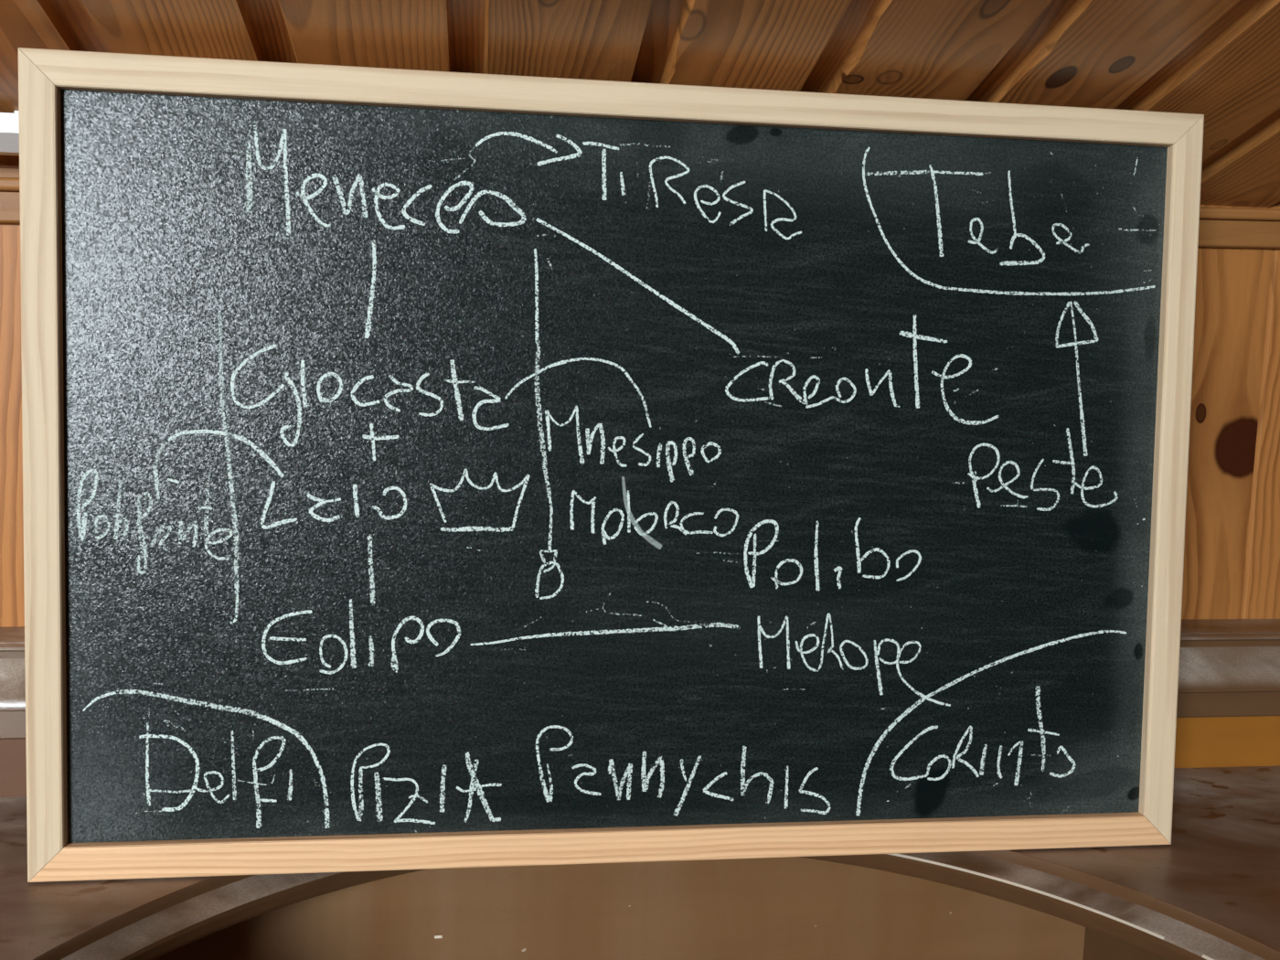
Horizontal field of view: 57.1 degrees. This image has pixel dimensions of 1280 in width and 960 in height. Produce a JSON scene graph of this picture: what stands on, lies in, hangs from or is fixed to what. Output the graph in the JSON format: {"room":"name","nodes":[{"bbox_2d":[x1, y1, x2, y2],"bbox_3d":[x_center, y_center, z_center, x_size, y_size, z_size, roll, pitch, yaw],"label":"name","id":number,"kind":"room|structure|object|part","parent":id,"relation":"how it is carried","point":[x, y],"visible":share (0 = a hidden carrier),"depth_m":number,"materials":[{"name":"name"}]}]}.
{"room":"wooden cabin interior","nodes":[
{"label":"wooden cabin interior","id":0,"kind":"room"},
{"bbox_2d":[0,0,1279,208],"bbox_3d":[-0.020,-0.432,-0.824,4.797,0.859,3.047,1,7,-8],"label":"ceiling","id":1,"kind":"structure","parent":0,"point":[1219,60],"depth_m":0.57,"materials":[{"name":"brown wood"}]},
{"bbox_2d":[0,110,19,155],"bbox_3d":[-0.653,-0.195,0.597,0.765,0.026,0.026,1,7,-8],"label":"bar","id":2,"kind":"object","parent":1,"relation":"attached to","point":[9,129],"visible":0.1,"depth_m":0.63,"materials":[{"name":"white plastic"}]},
{"bbox_2d":[0,154,1279,627],"bbox_3d":[-0.290,0.381,0.765,4.845,1.192,0.002,1,7,-8],"label":"wall","id":3,"kind":"structure","parent":0,"point":[1232,568],"depth_m":0.81,"materials":[{"name":"brown wood"}]},
{"bbox_2d":[0,167,19,177],"bbox_3d":[-0.974,-0.183,0.598,1.430,0.008,0.008,1,7,-8],"label":"trim","id":4,"kind":"structure","parent":3,"relation":"attached to","point":[5,172],"depth_m":0.68,"materials":[{"name":"brown wood"}]},
{"bbox_2d":[0,191,1279,248],"bbox_3d":[0.002,-0.161,0.734,3.400,0.081,0.007,1,7,-8],"label":"trim","id":5,"kind":"structure","parent":3,"relation":"attached to","point":[1212,233],"depth_m":0.78,"materials":[{"name":"brown wood"}]},
{"bbox_2d":[0,177,1279,221],"bbox_3d":[0.002,-0.174,0.730,3.400,0.070,0.012,1,7,-8],"label":"trim","id":6,"kind":"structure","parent":3,"relation":"attached to","point":[6,184],"depth_m":0.78,"materials":[{"name":"brown wood"}]},
{"label":"floor","id":7,"kind":"structure","parent":0,"visible":0},
{"bbox_2d":[0,618,1279,959],"bbox_3d":[0.011,0.560,0.608,1.520,0.889,0.430,1,7,-8],"label":"desk","id":8,"kind":"object","parent":7,"relation":"on","point":[1212,892],"visible":0.35,"depth_m":0.69,"materials":[{"name":"orange wood"}]},
{"bbox_3d":[-0.391,0.163,0.699,0.740,0.036,0.047,1,7,-8],"label":"panel","id":9,"kind":"part","parent":8,"relation":"part of","materials":[{"name":"brown wood"}]},
{"bbox_2d":[17,47,1204,882],"bbox_3d":[0.001,-0.001,0.613,0.600,0.400,0.044,1,7,-8],"label":"chalkboard","id":10,"kind":"object","parent":8,"relation":"on","point":[421,469],"visible":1,"depth_m":0.60,"materials":[{"name":"black wood"}]},
{"bbox_3d":[-0.288,-0.004,0.574,0.017,0.400,0.020,1,3,-8],"label":"frame rail","id":11,"kind":"part","parent":10,"relation":"part of","materials":[{"name":"brown wood"}]},
{"bbox_3d":[-0.082,0.010,0.598,0.050,0.032,0.001,1,5,-8],"label":"chalk crown","id":12,"kind":"part","parent":10,"relation":"part of","materials":[{"name":"white"}]},
{"bbox_3d":[-0.003,0.191,0.624,0.600,0.017,0.020,1,3,-8],"label":"frame rail","id":13,"kind":"part","parent":10,"relation":"part of","materials":[{"name":"brown wood"}]},
{"bbox_3d":[0.004,-0.192,0.602,0.600,0.017,0.020,1,3,-8],"label":"frame rail","id":14,"kind":"part","parent":10,"relation":"part of","materials":[{"name":"brown wood"}]},
{"bbox_3d":[0.290,0.003,0.652,0.017,0.400,0.020,1,3,-8],"label":"frame rail","id":15,"kind":"part","parent":10,"relation":"part of","materials":[{"name":"brown wood"}]},
{"bbox_3d":[-0.002,0.123,0.739,1.520,0.052,0.065,1,7,-8],"label":"cornice","id":16,"kind":"part","parent":8,"relation":"part of","materials":[{"name":"brown wood"}]},
{"bbox_3d":[0.025,0.225,0.532,1.520,0.027,0.356,1,7,-8],"label":"edge moulding","id":17,"kind":"part","parent":8,"relation":"part of","materials":[{"name":"brown wood"}]},
{"bbox_3d":[0.362,0.170,0.803,0.780,0.036,0.047,1,7,-8],"label":"panel","id":18,"kind":"part","parent":8,"relation":"part of","materials":[{"name":"orange wood"}]}
]}

